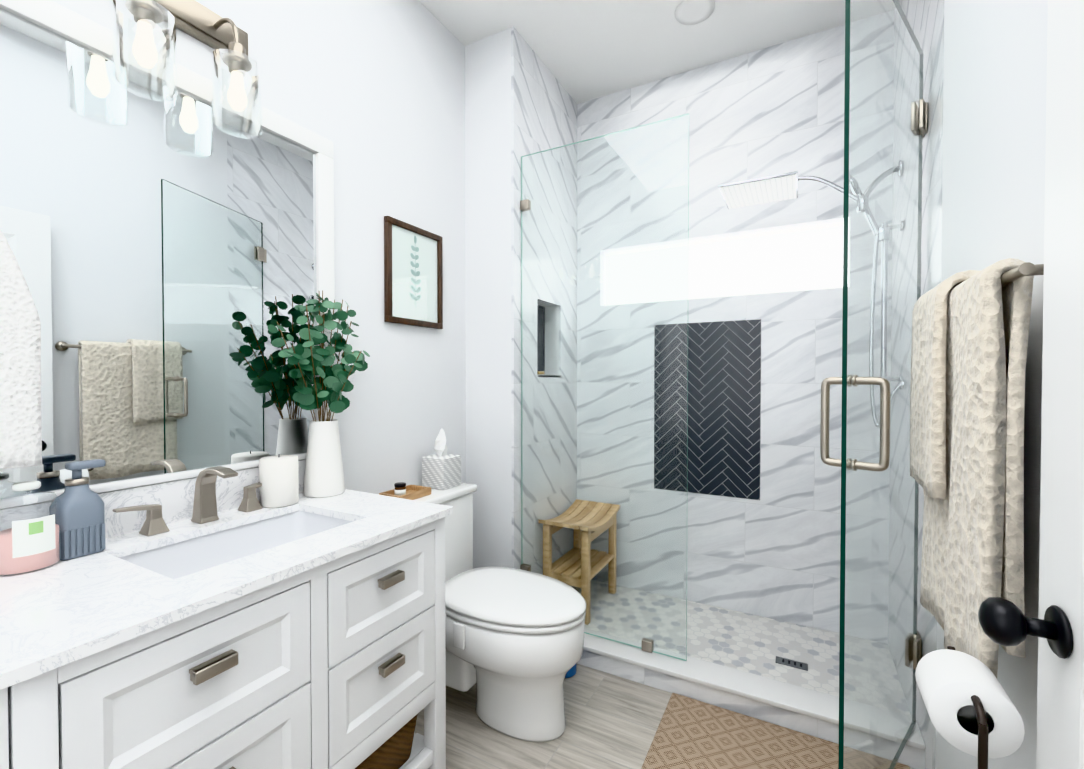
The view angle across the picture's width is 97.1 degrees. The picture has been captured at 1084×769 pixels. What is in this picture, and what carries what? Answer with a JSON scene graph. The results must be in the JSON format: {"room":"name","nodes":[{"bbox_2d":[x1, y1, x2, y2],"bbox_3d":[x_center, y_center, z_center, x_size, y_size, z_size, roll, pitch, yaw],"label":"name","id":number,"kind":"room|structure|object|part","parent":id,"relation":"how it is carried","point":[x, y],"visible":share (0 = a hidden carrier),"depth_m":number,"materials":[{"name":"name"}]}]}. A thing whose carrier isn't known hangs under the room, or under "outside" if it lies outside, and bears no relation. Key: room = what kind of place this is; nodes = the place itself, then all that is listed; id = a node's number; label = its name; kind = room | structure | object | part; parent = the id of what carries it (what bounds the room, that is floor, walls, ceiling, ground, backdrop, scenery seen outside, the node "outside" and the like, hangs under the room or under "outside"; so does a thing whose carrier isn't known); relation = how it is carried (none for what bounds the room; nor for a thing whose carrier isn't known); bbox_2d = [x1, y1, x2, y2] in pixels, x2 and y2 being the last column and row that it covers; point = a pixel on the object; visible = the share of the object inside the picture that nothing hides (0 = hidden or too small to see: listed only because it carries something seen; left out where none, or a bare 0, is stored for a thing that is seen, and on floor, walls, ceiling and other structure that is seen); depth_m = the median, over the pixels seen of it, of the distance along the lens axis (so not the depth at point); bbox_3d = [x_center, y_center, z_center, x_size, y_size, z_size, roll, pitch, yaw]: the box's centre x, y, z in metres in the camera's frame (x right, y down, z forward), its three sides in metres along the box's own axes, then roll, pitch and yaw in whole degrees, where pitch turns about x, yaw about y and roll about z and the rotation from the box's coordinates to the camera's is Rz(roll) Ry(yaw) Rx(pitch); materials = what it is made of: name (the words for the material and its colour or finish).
{"room":"bathroom","nodes":[
{"label":"bathroom","id":0,"kind":"room"},
{"bbox_2d":[52,0,465,494],"bbox_3d":[-0.792,-0.218,1.744,0.120,2.880,3.230,0,1,28],"label":"wall","id":1,"kind":"structure","parent":0,"point":[373,91],"depth_m":1.89,"materials":[{"name":"white paint"}]},
{"bbox_2d":[0,229,41,468],"bbox_3d":[-1.177,-0.095,0.724,0.112,0.521,0.584,1,1,36],"label":"towel","id":2,"kind":"object","parent":1,"relation":"attached to","point":[20,390],"visible":1,"depth_m":0.93,"materials":[{"name":"white fabric"}]},
{"bbox_2d":[0,459,305,538],"bbox_3d":[-1.084,0.312,1.063,0.020,0.109,1.400,0,1,28],"label":"backsplash","id":3,"kind":"structure","parent":1,"relation":"attached to","point":[174,492],"depth_m":1.18,"materials":[{"name":"white stone"}]},
{"bbox_2d":[0,0,334,508],"bbox_3d":[-1.031,-0.293,1.145,0.026,1.093,1.230,0,1,28],"label":"framed mirror","id":4,"kind":"object","parent":1,"relation":"attached to","point":[175,257],"visible":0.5,"depth_m":1.21,"materials":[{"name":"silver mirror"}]},
{"bbox_3d":[-1.031,-0.809,1.137,0.026,0.060,1.230,0,1,28],"label":"frame","id":5,"kind":"part","parent":4,"relation":"part of","materials":[{"name":"white paint"}]},
{"bbox_3d":[-0.752,-0.279,1.659,0.026,1.015,0.060,0,1,28],"label":"frame","id":6,"kind":"part","parent":4,"relation":"part of","materials":[{"name":"white paint"}]},
{"bbox_2d":[111,0,262,138],"bbox_3d":[-0.897,-0.860,1.212,0.191,0.350,0.390,0,1,28],"label":"sconce","id":7,"kind":"object","parent":1,"relation":"attached to","point":[227,37],"visible":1,"depth_m":1.23,"materials":[{"name":"clear glass"}]},
{"bbox_2d":[125,0,162,28],"bbox_3d":[-0.914,-0.866,1.101,0.068,0.075,0.068,0,1,28],"label":"socket","id":8,"kind":"object","parent":7,"relation":"attached to","point":[132,6],"depth_m":1.09,"materials":[{"name":"silver metal"}]},
{"bbox_3d":[-0.914,-0.770,1.103,0.116,0.173,0.116,0,1,28],"label":"lamp shade","id":9,"kind":"part","parent":7,"relation":"part of","materials":[{"name":"clear glass"}]},
{"bbox_3d":[-0.914,-0.781,1.103,0.044,0.095,0.044,0,1,28],"label":"bulb","id":10,"kind":"part","parent":7,"relation":"part of","materials":[{"name":"white glass"}]},
{"bbox_3d":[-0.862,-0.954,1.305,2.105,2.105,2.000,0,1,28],"label":"arm","id":11,"kind":"part","parent":7,"relation":"part of"},
{"bbox_2d":[222,42,251,76],"bbox_3d":[-0.816,-0.869,1.282,0.068,0.075,0.068,0,1,28],"label":"socket","id":12,"kind":"object","parent":7,"relation":"attached to","point":[229,58],"depth_m":1.27,"materials":[{"name":"silver metal"}]},
{"bbox_3d":[-0.816,-0.773,1.283,0.116,0.173,0.116,0,1,28],"label":"lamp shade","id":13,"kind":"part","parent":7,"relation":"part of","materials":[{"name":"clear glass"}]},
{"bbox_3d":[-0.816,-0.784,1.283,0.044,0.095,0.044,0,1,28],"label":"bulb","id":14,"kind":"part","parent":7,"relation":"part of","materials":[{"name":"white glass"}]},
{"bbox_2d":[384,216,442,328],"bbox_3d":[-0.542,-0.462,2.049,0.022,0.420,0.330,0,1,28],"label":"picture frame","id":15,"kind":"object","parent":1,"relation":"attached to","point":[413,275],"visible":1,"depth_m":2.03,"materials":[{"name":"brown wood"}]},
{"bbox_2d":[392,224,437,322],"bbox_3d":[-0.546,-0.462,2.051,0.012,0.372,0.282,0,1,28],"label":"picture","id":16,"kind":"object","parent":15,"relation":"on","point":[414,250],"depth_m":2.04,"materials":[{"name":"white paper"}]},
{"bbox_2d":[465,27,511,568],"bbox_3d":[-0.207,-0.228,2.417,0.268,2.880,0.230,0,1,28],"label":"wall","id":17,"kind":"structure","parent":0,"point":[488,255],"depth_m":2.31,"materials":[{"name":"white paint"}]},
{"bbox_2d":[583,628,924,749],"bbox_3d":[0.564,1.139,1.936,1.540,0.018,0.142,0,1,28],"label":"shower curb","id":18,"kind":"structure","parent":17,"relation":"attached to","point":[798,699],"depth_m":1.79,"materials":[{"name":"white stone"}]},
{"bbox_2d":[520,113,688,660],"bbox_3d":[0.245,0.019,2.124,0.783,2.214,0.028,0,1,28],"label":"glass","id":19,"kind":"object","parent":18,"relation":"on","point":[647,643],"visible":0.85,"depth_m":2.10,"materials":[{"name":"teal"}]},
{"bbox_2d":[537,305,544,371],"bbox_3d":[-0.127,-0.246,2.657,0.178,0.390,0.270,0,1,28],"label":"wall","id":20,"kind":"structure","parent":0,"point":[541,337],"depth_m":2.70,"materials":[{"name":"grey tile"}]},
{"bbox_2d":[511,26,576,574],"bbox_3d":[0.033,-0.230,2.565,0.012,2.880,0.720,0,1,28],"label":"wall","id":21,"kind":"structure","parent":0,"point":[523,98],"depth_m":2.42,"materials":[{"name":"stone"}]},
{"bbox_2d":[537,300,557,306],"bbox_3d":[-0.087,-1.056,2.624,0.268,1.230,0.270,0,1,28],"label":"chase","id":22,"kind":"object","parent":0,"point":[544,304],"depth_m":2.64,"materials":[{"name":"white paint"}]},
{"bbox_2d":[537,56,560,305],"bbox_3d":[0.036,-1.055,2.558,0.012,1.230,0.270,0,1,28],"label":"wall","id":23,"kind":"structure","parent":0,"point":[548,110],"depth_m":2.54,"materials":[{"name":"tile"}]},
{"bbox_2d":[545,306,558,374],"bbox_3d":[0.029,-0.234,2.852,0.268,2.880,0.220,0,1,28],"label":"wall","id":24,"kind":"structure","parent":0,"point":[551,361],"depth_m":2.71,"materials":[{"name":"white tile"}]},
{"bbox_2d":[419,0,894,103],"bbox_3d":[0.061,-1.701,1.260,2.060,0.100,3.230,0,1,28],"label":"ceiling","id":25,"kind":"structure","parent":0,"point":[585,50],"depth_m":2.25,"materials":[{"name":"white paint"}]},
{"bbox_2d":[675,0,714,24],"bbox_3d":[0.678,-1.661,2.126,0.170,0.005,0.170,0,1,28],"label":"recessed light","id":26,"kind":"object","parent":25,"relation":"in","point":[690,12],"visible":1,"depth_m":2.13,"materials":[{"name":"white paint"}]},
{"bbox_2d":[415,663,913,768],"bbox_3d":[0.061,1.279,1.303,2.060,0.100,3.230,0,1,28],"label":"floor","id":27,"kind":"structure","parent":0,"point":[612,721],"depth_m":1.69,"materials":[{"name":"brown wood"}]},
{"bbox_2d":[0,507,452,768],"bbox_3d":[-0.844,0.811,0.931,0.570,0.846,1.385,0,1,28],"label":"bathroom vanity","id":28,"kind":"object","parent":27,"relation":"on","point":[218,617],"depth_m":0.95,"materials":[{"name":"white paint"}]},
{"bbox_3d":[-0.713,0.815,0.672,0.045,0.846,0.045,0,1,28],"label":"leg","id":29,"kind":"part","parent":28,"relation":"part of","materials":[{"name":"white paint"}]},
{"bbox_3d":[-0.599,0.528,0.857,0.011,0.210,0.389,0,1,28],"label":"drawer","id":30,"kind":"part","parent":28,"relation":"part of","materials":[{"name":"white paint"}]},
{"bbox_3d":[-0.591,0.528,0.853,0.008,0.210,0.389,0,1,28],"label":"drawer","id":31,"kind":"part","parent":28,"relation":"part of","materials":[{"name":"white paint"}]},
{"bbox_2d":[0,489,451,678],"bbox_3d":[-0.845,0.378,0.934,0.564,0.020,1.400,0,1,28],"label":"countertop","id":32,"kind":"structure","parent":28,"relation":"on","point":[64,607],"depth_m":0.85,"materials":[{"name":"white stone"}]},
{"bbox_2d":[0,481,60,575],"bbox_3d":[-1.033,0.281,0.961,0.097,0.170,0.096,0,1,28],"label":"lotion bottle","id":33,"kind":"object","parent":32,"relation":"on","point":[30,545],"visible":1,"depth_m":0.94,"materials":[{"name":"pink plastic"}]},
{"bbox_2d":[49,459,105,560],"bbox_3d":[-1.004,0.267,1.039,0.076,0.198,0.084,0,1,28],"label":"soap dispenser","id":34,"kind":"object","parent":32,"relation":"on","point":[81,520],"visible":0.81,"depth_m":1.02,"materials":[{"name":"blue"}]},
{"bbox_3d":[-1.006,0.193,1.036,0.016,0.022,0.016,0,1,28],"label":"stem","id":35,"kind":"part","parent":34,"relation":"part of","materials":[{"name":"grey plastic"}]},
{"bbox_2d":[108,466,261,534],"bbox_3d":[-0.852,0.289,1.254,0.152,0.147,0.388,0,1,28],"label":"faucet","id":36,"kind":"object","parent":32,"relation":"on","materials":[{"name":"silver metal"}]},
{"bbox_2d":[112,507,367,578],"bbox_3d":[-0.715,0.449,1.177,0.307,0.152,0.472,0,1,28],"label":"sink","id":37,"kind":"object","parent":32,"relation":"in","point":[195,553],"depth_m":1.25,"materials":[{"name":"white ceramic"}]},
{"bbox_2d":[259,454,298,507],"bbox_3d":[-0.793,0.285,1.445,0.104,0.150,0.104,0,1,28],"label":"candle","id":38,"kind":"object","parent":32,"relation":"on","point":[278,478],"visible":0.92,"depth_m":1.40,"materials":[{"name":"white wax"}]},
{"bbox_2d":[267,290,369,497],"bbox_3d":[-0.681,0.026,1.520,0.232,0.665,0.304,0,1,28],"label":"vase","id":39,"kind":"object","parent":32,"relation":"on","point":[324,475],"visible":1,"depth_m":1.53,"materials":[{"name":"white ceramic"}]},
{"bbox_3d":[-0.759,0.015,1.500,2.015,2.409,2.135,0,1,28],"label":"stem","id":40,"kind":"part","parent":39,"relation":"part of","materials":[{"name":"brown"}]},
{"bbox_3d":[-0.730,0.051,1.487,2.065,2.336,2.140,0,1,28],"label":"stem","id":41,"kind":"part","parent":39,"relation":"part of","materials":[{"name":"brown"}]},
{"bbox_3d":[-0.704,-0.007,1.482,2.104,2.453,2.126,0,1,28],"label":"stem","id":42,"kind":"part","parent":39,"relation":"part of","materials":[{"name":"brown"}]},
{"bbox_3d":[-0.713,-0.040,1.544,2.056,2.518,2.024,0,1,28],"label":"stem","id":43,"kind":"part","parent":39,"relation":"part of","materials":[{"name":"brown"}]},
{"bbox_3d":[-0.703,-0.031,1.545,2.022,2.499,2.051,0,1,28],"label":"stem","id":44,"kind":"part","parent":39,"relation":"part of","materials":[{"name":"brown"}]},
{"bbox_3d":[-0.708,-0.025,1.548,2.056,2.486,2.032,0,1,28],"label":"stem","id":45,"kind":"part","parent":39,"relation":"part of","materials":[{"name":"brown"}]},
{"bbox_3d":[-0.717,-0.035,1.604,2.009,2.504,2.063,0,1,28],"label":"stem","id":46,"kind":"part","parent":39,"relation":"part of","materials":[{"name":"brown"}]},
{"bbox_3d":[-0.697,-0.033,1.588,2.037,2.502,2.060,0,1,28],"label":"stem","id":47,"kind":"part","parent":39,"relation":"part of","materials":[{"name":"brown"}]},
{"bbox_3d":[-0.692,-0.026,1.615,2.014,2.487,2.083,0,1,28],"label":"stem","id":48,"kind":"part","parent":39,"relation":"part of","materials":[{"name":"brown"}]},
{"bbox_3d":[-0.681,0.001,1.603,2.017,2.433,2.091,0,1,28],"label":"stem","id":49,"kind":"part","parent":39,"relation":"part of","materials":[{"name":"brown"}]},
{"bbox_3d":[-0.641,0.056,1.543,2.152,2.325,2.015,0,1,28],"label":"stem","id":50,"kind":"part","parent":39,"relation":"part of","materials":[{"name":"brown"}]},
{"bbox_3d":[-0.591,0.749,0.856,0.008,0.216,0.389,0,1,28],"label":"drawer","id":51,"kind":"part","parent":28,"relation":"part of","materials":[{"name":"white paint"}]},
{"bbox_3d":[-0.503,0.402,1.028,0.020,0.031,0.790,0,1,28],"label":"rail","id":52,"kind":"part","parent":28,"relation":"part of","materials":[{"name":"white paint"}]},
{"bbox_3d":[-0.505,0.635,1.032,0.016,0.004,0.790,0,1,28],"label":"rail","id":53,"kind":"part","parent":28,"relation":"part of","materials":[{"name":"white paint"}]},
{"bbox_3d":[-0.393,0.523,1.217,0.008,0.210,0.349,0,1,28],"label":"drawer","id":54,"kind":"part","parent":28,"relation":"part of","materials":[{"name":"white paint"}]},
{"bbox_3d":[-0.393,0.744,1.220,0.008,0.216,0.349,0,1,28],"label":"drawer","id":55,"kind":"part","parent":28,"relation":"part of","materials":[{"name":"white paint"}]},
{"bbox_3d":[-0.503,0.883,1.034,0.020,0.050,0.790,0,1,28],"label":"rail","id":56,"kind":"part","parent":28,"relation":"part of","materials":[{"name":"white paint"}]},
{"bbox_2d":[355,715,416,768],"bbox_3d":[-0.580,0.981,1.345,0.406,0.157,0.306,0,1,28],"label":"wicker basket","id":57,"kind":"object","parent":28,"relation":"on","point":[393,751],"visible":0.02,"depth_m":1.29,"materials":[{"name":"brown wicker"}]},
{"bbox_3d":[-0.516,1.083,1.045,0.030,0.040,0.790,0,1,28],"label":"shelf rail","id":58,"kind":"part","parent":28,"relation":"part of","materials":[{"name":"white paint"}]},
{"bbox_3d":[-0.315,0.804,1.406,0.045,0.846,0.045,0,1,28],"label":"leg","id":59,"kind":"part","parent":28,"relation":"part of","materials":[{"name":"white paint"}]},
{"bbox_2d":[414,483,585,741],"bbox_3d":[-0.217,0.831,1.829,0.816,0.780,0.450,0,1,28],"label":"toilet","id":60,"kind":"object","parent":27,"relation":"on","point":[514,640],"visible":0.69,"depth_m":1.65,"materials":[{"name":"white ceramic"}]},
{"bbox_2d":[379,482,430,499],"bbox_3d":[-0.535,0.413,1.881,0.110,0.060,0.170,0,1,28],"label":"wood tray","id":61,"kind":"object","parent":60,"relation":"on","point":[404,491],"visible":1,"depth_m":1.85,"materials":[{"name":"brown wood"}]},
{"bbox_2d":[394,482,405,495],"bbox_3d":[-0.549,0.409,1.855,0.044,0.052,0.044,0,1,28],"label":"jar","id":62,"kind":"object","parent":61,"relation":"on","point":[400,487],"depth_m":1.84,"materials":[{"name":"black glass"}]},
{"bbox_2d":[422,428,460,489],"bbox_3d":[-0.434,0.315,2.076,0.120,0.250,0.120,0,1,28],"label":"tissue box","id":63,"kind":"object","parent":60,"relation":"on","point":[441,469],"visible":0.9,"depth_m":2.04,"materials":[{"name":"white paper"}]},
{"bbox_3d":[-0.483,0.459,1.968,0.211,0.031,0.450,0,1,28],"label":"tank lid","id":64,"kind":"part","parent":60,"relation":"part of","materials":[{"name":"white ceramic"}]},
{"bbox_3d":[-0.487,0.665,1.973,0.199,0.388,0.430,0,1,28],"label":"tank","id":65,"kind":"part","parent":60,"relation":"part of","materials":[{"name":"white ceramic"}]},
{"bbox_3d":[-0.117,1.019,1.777,0.578,0.405,0.392,0,1,28],"label":"bowl","id":66,"kind":"part","parent":60,"relation":"part of","materials":[{"name":"white ceramic"}]},
{"bbox_3d":[-0.108,0.804,1.769,0.563,0.026,0.394,0,1,28],"label":"seat","id":67,"kind":"part","parent":60,"relation":"part of","materials":[{"name":"white ceramic"}]},
{"bbox_3d":[-0.107,0.773,1.768,0.566,0.034,0.396,0,1,28],"label":"lid","id":68,"kind":"part","parent":60,"relation":"part of","materials":[{"name":"white ceramic"}]},
{"bbox_2d":[565,664,575,677],"bbox_3d":[0.101,1.067,2.024,0.090,0.300,0.090,0,1,28],"label":"toilet brush","id":69,"kind":"object","parent":27,"relation":"on","point":[571,672],"visible":0.1,"depth_m":1.99,"materials":[{"name":"blue plastic"}]},
{"bbox_2d":[569,580,909,714],"bbox_3d":[0.742,1.193,2.264,1.540,0.043,0.610,0,1,28],"label":"shower floor","id":70,"kind":"structure","parent":27,"relation":"on","point":[744,642],"depth_m":2.19,"materials":[{"name":"white tile"}]},
{"bbox_2d":[538,499,619,624],"bbox_3d":[0.210,0.922,2.560,0.270,0.485,0.460,0,1,28],"label":"shower bench","id":71,"kind":"object","parent":70,"relation":"on","point":[603,517],"depth_m":2.51,"materials":[{"name":"brown wood"}]},
{"bbox_3d":[0.027,0.939,2.446,0.036,0.454,0.036,0,1,28],"label":"leg","id":72,"kind":"part","parent":71,"relation":"part of","materials":[{"name":"brown wood"}]},
{"bbox_3d":[0.121,0.980,2.396,0.180,0.035,0.020,0,1,28],"label":"shelf rail","id":73,"kind":"part","parent":71,"relation":"part of","materials":[{"name":"brown wood"}]},
{"bbox_3d":[0.205,0.934,2.775,0.036,0.454,0.036,0,1,28],"label":"leg","id":74,"kind":"part","parent":71,"relation":"part of","materials":[{"name":"brown wood"}]},
{"bbox_3d":[0.215,0.941,2.345,0.036,0.454,0.036,0,1,28],"label":"leg","id":75,"kind":"part","parent":71,"relation":"part of","materials":[{"name":"brown wood"}]},
{"bbox_3d":[0.393,0.936,2.673,0.036,0.454,0.036,0,1,28],"label":"leg","id":76,"kind":"part","parent":71,"relation":"part of","materials":[{"name":"brown wood"}]},
{"bbox_2d":[775,656,807,670],"bbox_3d":[1.049,1.171,2.012,0.120,0.004,0.050,0,1,28],"label":"floor drain","id":77,"kind":"object","parent":70,"relation":"on","point":[791,664],"visible":1,"depth_m":2.01,"materials":[{"name":"grey metal"}]},
{"bbox_2d":[571,580,924,768],"bbox_3d":[0.710,1.180,2.206,1.540,0.072,0.738,0,1,28],"label":"shower base","id":78,"kind":"object","parent":27,"relation":"on","point":[912,757],"depth_m":2.06,"materials":[{"name":"stone"}]},
{"bbox_3d":[0.565,1.184,1.938,1.540,0.072,0.130,0,1,28],"label":"shower curb sill","id":79,"kind":"part","parent":78,"relation":"part of","materials":[{"name":"stone"}]},
{"bbox_2d":[641,693,909,768],"bbox_3d":[0.694,1.221,1.432,0.750,0.010,0.622,0,1,28],"label":"rug","id":80,"kind":"object","parent":27,"relation":"on","point":[691,733],"visible":1,"depth_m":1.61,"materials":[{"name":"beige fabric"}]},
{"bbox_2d":[915,646,1024,768],"bbox_3d":[0.647,0.836,0.731,0.170,0.801,0.204,0,1,28],"label":"toilet paper roll","id":81,"kind":"object","parent":27,"relation":"on","point":[970,707],"visible":1,"depth_m":0.70,"materials":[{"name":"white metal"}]},
{"bbox_3d":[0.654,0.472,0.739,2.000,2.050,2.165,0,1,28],"label":"arm","id":82,"kind":"part","parent":81,"relation":"part of"},
{"bbox_2d":[577,10,894,643],"bbox_3d":[0.797,-0.231,2.640,2.060,2.880,0.140,0,1,28],"label":"wall","id":83,"kind":"structure","parent":0,"point":[773,552],"depth_m":2.42,"materials":[{"name":"stone"}]},
{"bbox_2d":[654,319,760,499],"bbox_3d":[0.860,0.126,2.530,0.540,0.910,0.002,0,1,28],"label":"wall","id":84,"kind":"structure","parent":83,"relation":"attached to","point":[707,405],"depth_m":2.52,"materials":[{"name":"grey tile"}]},
{"bbox_2d":[605,221,848,304],"bbox_3d":[0.922,-0.619,2.581,1.230,0.322,0.025,0,1,28],"label":"transom","id":85,"kind":"object","parent":83,"relation":"attached to","point":[802,258],"visible":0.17,"depth_m":2.53,"materials":[{"name":"white glass"}]},
{"bbox_3d":[0.920,-0.774,2.574,1.230,0.012,0.015,0,1,28],"label":"sill frame","id":86,"kind":"part","parent":85,"relation":"part of","materials":[{"name":"white paint"}]},
{"bbox_3d":[0.920,-0.464,2.579,1.230,0.012,0.015,0,1,28],"label":"sill frame","id":87,"kind":"part","parent":85,"relation":"part of","materials":[{"name":"white paint"}]},
{"bbox_2d":[888,0,943,768],"bbox_3d":[1.442,-0.218,1.795,0.120,2.880,1.010,0,1,28],"label":"wall","id":88,"kind":"structure","parent":0,"point":[925,18],"depth_m":1.72,"materials":[{"name":"white paint"}]},
{"bbox_2d":[718,160,903,212],"bbox_3d":[1.117,-0.799,2.015,0.670,0.205,0.300,0,1,28],"label":"shower head","id":89,"kind":"object","parent":88,"relation":"attached to","point":[772,188],"visible":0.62,"depth_m":2.03},
{"bbox_3d":[0.954,-0.840,2.102,0.284,0.002,0.284,0,1,28],"label":"plate","id":90,"kind":"part","parent":89,"relation":"part of","materials":[{"name":"white paint"}]},
{"bbox_3d":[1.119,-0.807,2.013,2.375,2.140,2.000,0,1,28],"label":"arm","id":91,"kind":"part","parent":89,"relation":"part of"},
{"bbox_3d":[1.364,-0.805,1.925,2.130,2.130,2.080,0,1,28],"label":"wall arm","id":92,"kind":"part","parent":89,"relation":"part of"},
{"bbox_2d":[820,0,927,768],"bbox_3d":[0.960,0.025,1.357,0.310,2.204,0.727,0,1,28],"label":"shower door","id":93,"kind":"structure","parent":88,"relation":"attached to","point":[918,119],"depth_m":1.24,"materials":[{"name":"clear glass"}]},
{"bbox_3d":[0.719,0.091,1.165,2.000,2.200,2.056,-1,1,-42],"label":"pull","id":94,"kind":"part","parent":93,"relation":"part of","materials":[{"name":"silver metal"}]},
{"bbox_3d":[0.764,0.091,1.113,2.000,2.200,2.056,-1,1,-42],"label":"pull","id":95,"kind":"part","parent":93,"relation":"part of","materials":[{"name":"silver metal"}]},
{"bbox_3d":[1.212,0.876,1.581,0.058,0.090,0.010,-1,1,-42],"label":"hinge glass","id":96,"kind":"part","parent":93,"relation":"part of","materials":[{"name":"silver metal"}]},
{"bbox_3d":[1.212,-0.862,1.556,0.058,0.090,0.010,-1,1,-42],"label":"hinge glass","id":97,"kind":"part","parent":93,"relation":"part of","materials":[{"name":"silver metal"}]},
{"bbox_3d":[1.226,0.876,1.565,0.058,0.090,0.010,-1,1,-42],"label":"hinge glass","id":98,"kind":"part","parent":93,"relation":"part of","materials":[{"name":"silver metal"}]},
{"bbox_3d":[1.226,-0.862,1.540,0.058,0.090,0.010,-1,1,-42],"label":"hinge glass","id":99,"kind":"part","parent":93,"relation":"part of","materials":[{"name":"silver metal"}]},
{"bbox_2d":[849,175,905,427],"bbox_3d":[1.335,-0.348,1.932,0.201,1.038,0.148,0,1,28],"label":"shower rail","id":100,"kind":"object","parent":88,"relation":"attached to","point":[874,273],"depth_m":1.93,"materials":[{"name":"silver metal"}]},
{"bbox_3d":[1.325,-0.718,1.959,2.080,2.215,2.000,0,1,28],"label":"handle","id":101,"kind":"part","parent":100,"relation":"part of","materials":[{"name":"silver metal"}]},
{"bbox_3d":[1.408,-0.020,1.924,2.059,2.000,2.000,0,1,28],"label":"bar post","id":102,"kind":"part","parent":100,"relation":"part of","materials":[{"name":"silver metal"}]},
{"bbox_3d":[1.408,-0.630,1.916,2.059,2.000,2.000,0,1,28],"label":"bar post","id":103,"kind":"part","parent":100,"relation":"part of","materials":[{"name":"silver metal"}]},
{"bbox_2d":[900,380,905,388],"bbox_3d":[1.390,0.001,1.844,0.015,0.036,0.036,0,1,28],"label":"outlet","id":104,"kind":"object","parent":100,"relation":"attached to","point":[902,384],"depth_m":1.83,"materials":[{"name":"silver metal"}]},
{"bbox_2d":[935,0,1047,768],"bbox_3d":[0.672,-0.198,0.376,0.120,2.880,2.220,0,1,28],"label":"wall","id":105,"kind":"structure","parent":0,"point":[994,127],"depth_m":0.94,"materials":[{"name":"white paint"}]},
{"bbox_2d":[910,258,1043,677],"bbox_3d":[0.839,0.145,0.944,0.123,0.735,0.578,0,1,28],"label":"towel rail","id":106,"kind":"object","parent":105,"relation":"attached to","point":[970,331],"visible":0.98,"depth_m":0.81,"materials":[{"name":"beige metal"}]},
{"bbox_2d":[910,270,979,498],"bbox_3d":[0.883,0.004,1.032,0.114,0.455,0.230,0,1,28],"label":"hand towel","id":107,"kind":"object","parent":106,"relation":"hanging from","point":[932,355],"depth_m":0.97,"materials":[{"name":"beige fabric"}]},
{"bbox_3d":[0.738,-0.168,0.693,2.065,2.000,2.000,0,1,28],"label":"post","id":108,"kind":"part","parent":106,"relation":"part of","materials":[{"name":"silver metal"}]},
{"bbox_2d":[978,0,1083,768],"bbox_3d":[0.459,0.222,0.310,0.089,2.018,0.850,0,1,28],"label":"entry door","id":109,"kind":"structure","parent":105,"relation":"in","point":[1060,708],"depth_m":0.61,"materials":[{"name":"white paint"}]},
{"bbox_3d":[0.608,0.313,0.634,0.044,0.060,0.060,0,1,28],"label":"knob","id":110,"kind":"part","parent":109,"relation":"part of","materials":[{"name":"black metal"}]},
{"bbox_3d":[0.639,0.314,0.617,0.030,0.022,0.022,0,1,28],"label":"knob stem","id":111,"kind":"part","parent":109,"relation":"part of","materials":[{"name":"black metal"}]},
{"bbox_2d":[1044,605,1072,658],"bbox_3d":[0.656,0.314,0.608,0.008,0.062,0.062,0,1,28],"label":"rose","id":112,"kind":"object","parent":109,"relation":"attached to","point":[1061,646],"visible":0.81,"depth_m":0.59,"materials":[{"name":"black metal"}]},
{"bbox_3d":[-0.087,0.579,2.648,0.268,1.260,0.270,0,1,28],"label":"wall","id":113,"kind":"structure","parent":0,"visible":0},
{"bbox_2d":[537,374,560,376],"bbox_3d":[-0.004,-0.047,2.594,0.102,0.014,0.270,0,1,28],"label":"sill","id":114,"kind":"structure","parent":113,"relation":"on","point":[538,375],"depth_m":2.54,"materials":[{"name":"white stone"}]}
]}

